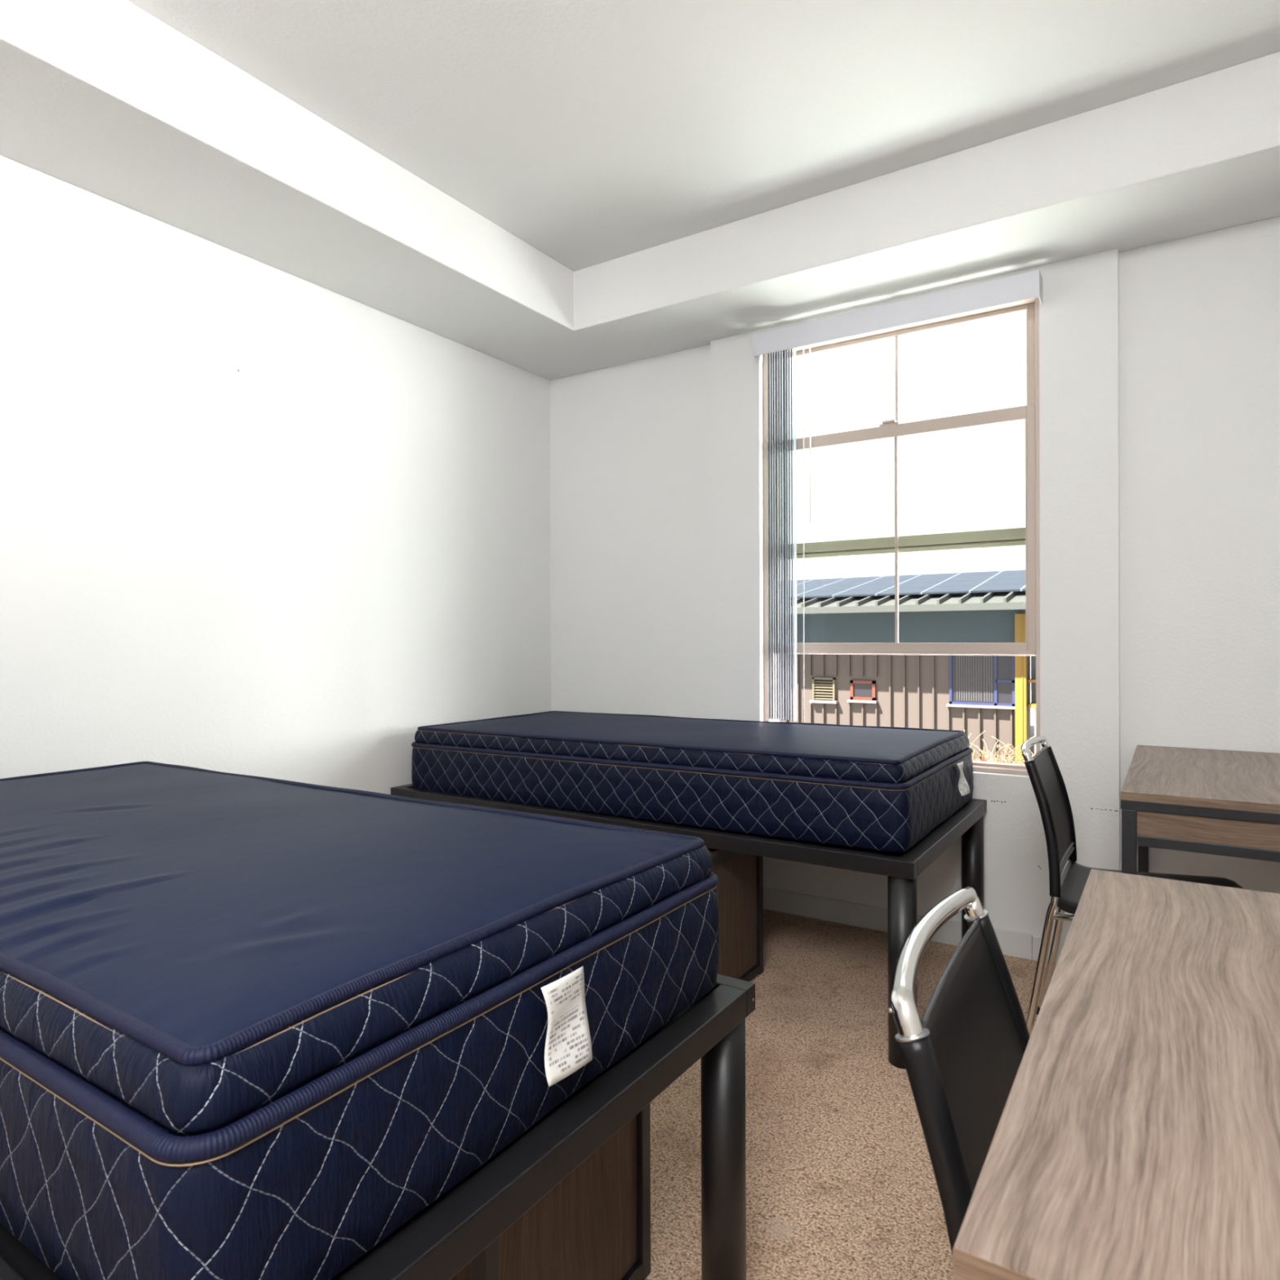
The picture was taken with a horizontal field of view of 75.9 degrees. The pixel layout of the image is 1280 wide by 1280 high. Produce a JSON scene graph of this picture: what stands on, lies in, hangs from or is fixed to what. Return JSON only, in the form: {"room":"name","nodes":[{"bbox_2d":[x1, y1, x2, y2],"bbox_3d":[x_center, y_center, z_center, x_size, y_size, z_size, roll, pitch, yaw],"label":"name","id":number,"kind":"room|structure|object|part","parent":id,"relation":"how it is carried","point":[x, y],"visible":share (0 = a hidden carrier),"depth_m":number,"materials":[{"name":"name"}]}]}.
{"room":"dormitory bedroom","nodes":[
{"label":"dormitory bedroom","id":0,"kind":"room"},
{"bbox_2d":[0,154,551,794],"bbox_3d":[-1.744,-0.207,2.267,0.121,2.691,4.750,0,0,33],"label":"wall","id":1,"kind":"structure","parent":0,"point":[257,518],"depth_m":2.77,"materials":[{"name":"grey paint"}]},
{"bbox_2d":[0,0,1279,380],"bbox_3d":[-0.375,-1.430,1.369,3.160,0.251,4.550,0,0,33],"label":"soffit","id":2,"kind":"structure","parent":1,"relation":"attached to","point":[107,99],"depth_m":2.57,"materials":[{"name":"white paint"}]},
{"bbox_2d":[127,0,1279,271],"bbox_3d":[-0.362,-1.605,1.390,3.360,0.100,4.800,0,0,33],"label":"ceiling","id":3,"kind":"structure","parent":0,"point":[589,132],"depth_m":2.29,"materials":[{"name":"white paint"}]},
{"bbox_2d":[644,908,1056,1279],"bbox_3d":[-0.366,1.195,1.372,3.360,0.120,4.750,0,0,33],"label":"floor","id":4,"kind":"structure","parent":0,"point":[841,1182],"depth_m":1.88,"materials":[{"name":"carpet"}]},
{"bbox_2d":[0,973,755,1279],"bbox_3d":[-0.913,0.862,1.531,2.011,0.550,0.990,0,0,33],"label":"frame","id":5,"kind":"object","parent":4,"relation":"on","point":[447,1234],"visible":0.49,"depth_m":1.06,"materials":[{"name":"grey metal"}]},
{"bbox_3d":[-1.176,0.611,1.132,2.010,0.046,0.036,0,0,33],"label":"rail","id":6,"kind":"part","parent":5,"relation":"part of","materials":[{"name":"grey metal"}]},
{"bbox_2d":[0,761,719,1279],"bbox_3d":[-0.887,0.466,1.519,1.926,0.291,0.914,-1,0,33],"label":"mattress","id":7,"kind":"object","parent":5,"relation":"on","point":[251,1027],"visible":1,"depth_m":0.88,"materials":[{"name":"blue fabric"}]},
{"bbox_3d":[-0.896,0.343,1.524,1.838,0.017,0.851,-1,0,33],"label":"panel","id":8,"kind":"part","parent":7,"relation":"part of","materials":[{"name":"blue fabric"}]},
{"bbox_3d":[-0.093,0.608,0.995,0.048,0.046,0.918,0,0,33],"label":"rail","id":9,"kind":"part","parent":5,"relation":"part of","materials":[{"name":"grey metal"}]},
{"bbox_3d":[0.141,0.882,1.385,0.075,0.504,0.075,0,0,33],"label":"leg","id":10,"kind":"part","parent":5,"relation":"part of","materials":[{"name":"grey metal"}]},
{"bbox_3d":[-0.654,0.609,1.931,2.010,0.046,0.036,0,0,33],"label":"rail","id":11,"kind":"part","parent":5,"relation":"part of","materials":[{"name":"grey metal"}]},
{"bbox_2d":[450,1102,650,1279],"bbox_3d":[-0.408,0.891,1.510,0.760,0.488,0.441,0,0,33],"label":"chest","id":12,"kind":"object","parent":4,"relation":"on","point":[595,1224],"visible":0.16,"depth_m":1.34,"materials":[{"name":"brown wood"}]},
{"bbox_3d":[-0.381,0.998,1.553,0.696,0.195,0.300,0,0,33],"label":"drawer","id":13,"kind":"part","parent":12,"relation":"part of","materials":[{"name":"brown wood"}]},
{"bbox_3d":[-0.110,0.898,1.303,0.010,0.412,0.365,0,0,33],"label":"panel","id":14,"kind":"part","parent":12,"relation":"part of","materials":[{"name":"brown wood"}]},
{"bbox_2d":[390,783,986,1069],"bbox_3d":[0.134,0.857,3.112,2.038,0.550,0.990,0,0,33],"label":"frame","id":15,"kind":"object","parent":4,"relation":"on","point":[902,870],"visible":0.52,"depth_m":2.40,"materials":[{"name":"grey metal"}]},
{"bbox_3d":[-0.700,0.607,3.656,0.048,0.046,0.918,0,0,33],"label":"rail","id":16,"kind":"part","parent":15,"relation":"part of","materials":[{"name":"grey metal"}]},
{"bbox_3d":[-0.128,0.606,2.713,2.036,0.046,0.036,0,0,33],"label":"rail","id":17,"kind":"part","parent":15,"relation":"part of","materials":[{"name":"grey metal"}]},
{"bbox_2d":[411,711,973,853],"bbox_3d":[0.152,0.460,3.102,1.993,0.286,0.913,-1,0,33],"label":"mattress","id":18,"kind":"object","parent":15,"relation":"on","point":[880,788],"visible":1,"depth_m":2.64,"materials":[{"name":"blue fabric"}]},
{"bbox_3d":[0.139,0.337,3.110,1.893,0.015,0.851,-1,0,33],"label":"panel","id":19,"kind":"part","parent":18,"relation":"part of","materials":[{"name":"blue fabric"}]},
{"bbox_3d":[0.704,0.879,2.199,0.075,0.504,0.075,0,0,33],"label":"leg","id":20,"kind":"part","parent":15,"relation":"part of","materials":[{"name":"grey metal"}]},
{"bbox_3d":[0.965,0.603,2.569,0.048,0.046,0.918,0,0,33],"label":"rail","id":21,"kind":"part","parent":15,"relation":"part of","materials":[{"name":"grey metal"}]},
{"bbox_3d":[1.199,0.877,2.959,0.075,0.504,0.075,0,0,33],"label":"leg","id":22,"kind":"part","parent":15,"relation":"part of","materials":[{"name":"grey metal"}]},
{"bbox_3d":[0.394,0.604,3.512,2.036,0.046,0.036,0,0,33],"label":"rail","id":23,"kind":"part","parent":15,"relation":"part of","materials":[{"name":"grey metal"}]},
{"bbox_2d":[706,848,763,982],"bbox_3d":[-0.012,0.889,2.827,0.760,0.488,0.416,0,0,33],"label":"chest","id":24,"kind":"object","parent":4,"relation":"on","point":[740,886],"visible":0.15,"depth_m":2.67,"materials":[{"name":"brown wood"}]},
{"bbox_2d":[888,886,1030,1256],"bbox_3d":[0.500,0.711,0.699,0.519,0.849,0.458,0,0,31],"label":"chair","id":25,"kind":"object","parent":4,"relation":"on","point":[962,1059],"visible":0.68,"depth_m":0.75,"materials":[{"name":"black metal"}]},
{"bbox_3d":[0.297,0.311,0.818,0.051,0.050,0.357,0,0,31],"label":"handle","id":26,"kind":"part","parent":25,"relation":"part of","materials":[{"name":"silver metal"}]},
{"bbox_3d":[0.335,0.464,0.795,0.070,0.292,0.385,0,0,31],"label":"backrest","id":27,"kind":"part","parent":25,"relation":"part of","materials":[{"name":"black plastic"}]},
{"bbox_2d":[952,868,1279,1279],"bbox_3d":[0.697,0.745,0.721,0.600,0.774,0.951,0,0,33],"label":"desk","id":28,"kind":"object","parent":4,"relation":"on","point":[1136,1136],"visible":1,"depth_m":0.64,"materials":[{"name":"brown wood"}]},
{"bbox_2d":[1020,736,1244,1036],"bbox_3d":[1.299,0.707,2.170,0.519,0.849,0.458,0,0,33],"label":"chair","id":29,"kind":"object","parent":4,"relation":"on","point":[1066,891],"visible":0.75,"depth_m":2.21,"materials":[{"name":"black plastic"}]},
{"bbox_3d":[1.102,0.307,2.298,0.051,0.050,0.357,0,0,33],"label":"handle","id":30,"kind":"part","parent":29,"relation":"part of","materials":[{"name":"silver metal"}]},
{"bbox_3d":[1.021,0.878,2.110,0.106,0.499,0.026,0,0,33],"label":"leg","id":31,"kind":"part","parent":29,"relation":"part of","materials":[{"name":"silver metal"}]},
{"bbox_3d":[1.139,0.460,2.274,0.070,0.292,0.385,0,0,33],"label":"backrest","id":32,"kind":"part","parent":29,"relation":"part of","materials":[{"name":"black plastic"}]},
{"bbox_3d":[1.243,0.877,2.450,0.106,0.499,0.026,0,0,33],"label":"leg","id":33,"kind":"part","parent":29,"relation":"part of","materials":[{"name":"silver metal"}]},
{"bbox_3d":[1.184,0.691,2.005,0.315,0.038,0.017,0,0,32],"label":"seat rail","id":34,"kind":"part","parent":29,"relation":"part of","materials":[{"name":"silver metal"}]},
{"bbox_3d":[1.335,0.665,2.146,0.412,0.045,0.458,0,0,33],"label":"seat","id":35,"kind":"part","parent":29,"relation":"part of","materials":[{"name":"black plastic"}]},
{"bbox_2d":[1120,745,1279,875],"bbox_3d":[1.646,0.740,2.169,0.600,0.776,0.988,0,0,33],"label":"desk","id":36,"kind":"object","parent":4,"relation":"on","point":[1205,801],"visible":0.85,"depth_m":1.90,"materials":[{"name":"brown wood"}]},
{"bbox_3d":[1.149,0.763,1.925,0.030,0.734,0.030,0,0,33],"label":"leg","id":37,"kind":"part","parent":36,"relation":"part of","materials":[{"name":"black metal"}]},
{"bbox_3d":[1.671,0.760,2.725,0.030,0.734,0.030,0,0,33],"label":"leg","id":38,"kind":"part","parent":36,"relation":"part of","materials":[{"name":"black metal"}]},
{"bbox_3d":[1.645,0.383,2.169,0.600,0.023,0.987,0,0,33],"label":"rail","id":39,"kind":"part","parent":36,"relation":"part of","materials":[{"name":"black metal"}]},
{"bbox_3d":[1.385,0.465,1.767,0.537,0.024,0.024,0,0,33],"label":"rail","id":40,"kind":"part","parent":36,"relation":"part of","materials":[{"name":"black metal"}]},
{"bbox_3d":[1.383,0.424,1.766,0.538,0.058,0.012,0,0,33],"label":"panel","id":41,"kind":"part","parent":36,"relation":"part of","materials":[{"name":"brown wood"}]},
{"bbox_2d":[550,216,1279,941],"bbox_3d":[0.906,-0.216,3.326,3.160,2.691,0.199,0,0,33],"label":"wall","id":42,"kind":"structure","parent":0,"point":[1159,363],"depth_m":2.82,"materials":[{"name":"grey paint"}]},
{"bbox_2d":[763,297,1039,775],"bbox_3d":[1.002,-0.378,3.248,1.072,1.730,0.095,0,0,33],"label":"window","id":43,"kind":"structure","parent":42,"relation":"in","point":[1028,536],"depth_m":3.16,"materials":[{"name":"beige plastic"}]},
{"bbox_2d":[753,269,1042,721],"bbox_3d":[0.942,-0.469,3.134,1.072,1.596,0.084,0,0,33],"label":"vertical blind","id":44,"kind":"object","parent":43,"relation":"attached to","point":[1028,285],"visible":1,"depth_m":3.34,"materials":[{"name":"white plastic"}]},
{"bbox_3d":[0.660,-0.435,3.312,0.008,1.530,0.004,0,0,33],"label":"pull cord","id":45,"kind":"part","parent":44,"relation":"part of","materials":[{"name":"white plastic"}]},
{"bbox_3d":[1.014,-0.377,3.262,0.972,0.064,0.028,0,0,33],"label":"meeting rail","id":46,"kind":"part","parent":43,"relation":"part of","materials":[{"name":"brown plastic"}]},
{"bbox_3d":[0.993,-0.393,3.230,1.032,0.902,0.037,0,0,33],"label":"sash","id":47,"kind":"part","parent":43,"relation":"part of","materials":[{"name":"beige plastic"}]},
{"bbox_3d":[1.012,-0.784,3.262,1.032,0.878,0.028,0,0,33],"label":"sash","id":48,"kind":"part","parent":43,"relation":"part of","materials":[{"name":"beige plastic"}]},
{"bbox_3d":[1.006,0.474,3.247,1.032,0.026,0.095,0,0,33],"label":"sill","id":49,"kind":"part","parent":43,"relation":"part of","materials":[{"name":"beige plastic"}]},
{"bbox_2d":[763,886,1064,964],"bbox_3d":[0.863,1.084,3.256,3.142,0.090,0.049,0,0,33],"label":"baseboard","id":50,"kind":"structure","parent":42,"relation":"attached to","point":[1011,943],"depth_m":3.21,"materials":[{"name":"white paint"}]},
{"label":"outside","id":51,"kind":"structure","parent":0,"visible":0},
{"bbox_2d":[1030,689,1034,757],"bbox_3d":[11.939,2.694,23.109,60.000,0.001,44.700,0,0,33],"label":"ground","id":52,"kind":"structure","parent":51,"point":[1032,709],"depth_m":25.88,"materials":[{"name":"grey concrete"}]},
{"bbox_2d":[779,591,1035,764],"bbox_3d":[6.815,0.499,21.671,25.000,4.421,9.100,0,0,33],"label":"neighbouring building","id":53,"kind":"structure","parent":52,"relation":"on","point":[975,695],"depth_m":17.74,"materials":[{"name":"brown wood"}]},
{"bbox_2d":[809,677,838,703],"bbox_3d":[4.259,1.168,19.018,0.645,0.585,0.140,0,0,33],"label":"window","id":54,"kind":"structure","parent":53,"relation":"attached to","point":[822,690],"depth_m":19.04,"materials":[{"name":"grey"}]},
{"bbox_3d":[5.020,1.387,18.522,0.660,0.052,0.140,0,0,33],"label":"sill","id":55,"kind":"part","parent":53,"relation":"part of","materials":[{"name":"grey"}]},
{"bbox_3d":[5.053,1.139,18.574,0.435,0.308,0.035,0,0,33],"label":"pane","id":56,"kind":"part","parent":53,"relation":"part of","materials":[{"name":"black glass"}]},
{"bbox_2d":[791,569,1025,598],"bbox_3d":[6.309,-1.357,19.989,18.000,0.730,3.940,0,0,33],"label":"solar array","id":57,"kind":"object","parent":53,"relation":"on","point":[1000,580],"visible":0.44,"depth_m":19.46,"materials":[{"name":"blue glass"}]},
{"bbox_3d":[7.120,-1.621,21.232,18.000,0.210,0.970,0,0,33],"label":"solar panel","id":58,"kind":"part","parent":57,"relation":"part of","materials":[{"name":"blue glass"}]},
{"bbox_3d":[6.580,-1.445,20.403,18.000,0.210,0.970,0,0,33],"label":"solar panel","id":59,"kind":"part","parent":57,"relation":"part of","materials":[{"name":"blue glass"}]},
{"bbox_3d":[6.039,-1.269,19.574,18.000,0.210,0.970,0,0,33],"label":"solar panel","id":60,"kind":"part","parent":57,"relation":"part of","materials":[{"name":"blue glass"}]},
{"bbox_3d":[5.499,-1.093,18.745,18.000,0.210,0.970,0,0,33],"label":"solar panel","id":61,"kind":"part","parent":57,"relation":"part of","materials":[{"name":"blue glass"}]},
{"bbox_3d":[7.131,1.389,17.144,1.377,0.052,0.140,0,0,33],"label":"sill","id":62,"kind":"part","parent":53,"relation":"part of","materials":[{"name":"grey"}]},
{"bbox_3d":[7.163,0.763,17.196,1.182,1.095,0.035,0,0,33],"label":"pane","id":63,"kind":"part","parent":53,"relation":"part of","materials":[{"name":"black glass"}]},
{"bbox_3d":[7.735,1.091,16.656,0.206,3.240,0.175,0,0,33],"label":"yellow post","id":64,"kind":"part","parent":53,"relation":"part of","materials":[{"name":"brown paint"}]},
{"bbox_2d":[964,729,1035,764],"bbox_3d":[7.264,2.244,16.052,2.835,0.959,0.708,0,0,33],"label":"dry shrub","id":65,"kind":"object","parent":52,"relation":"on","point":[1011,757],"visible":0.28,"depth_m":16.17,"materials":[{"name":"brown plant"}]}
]}

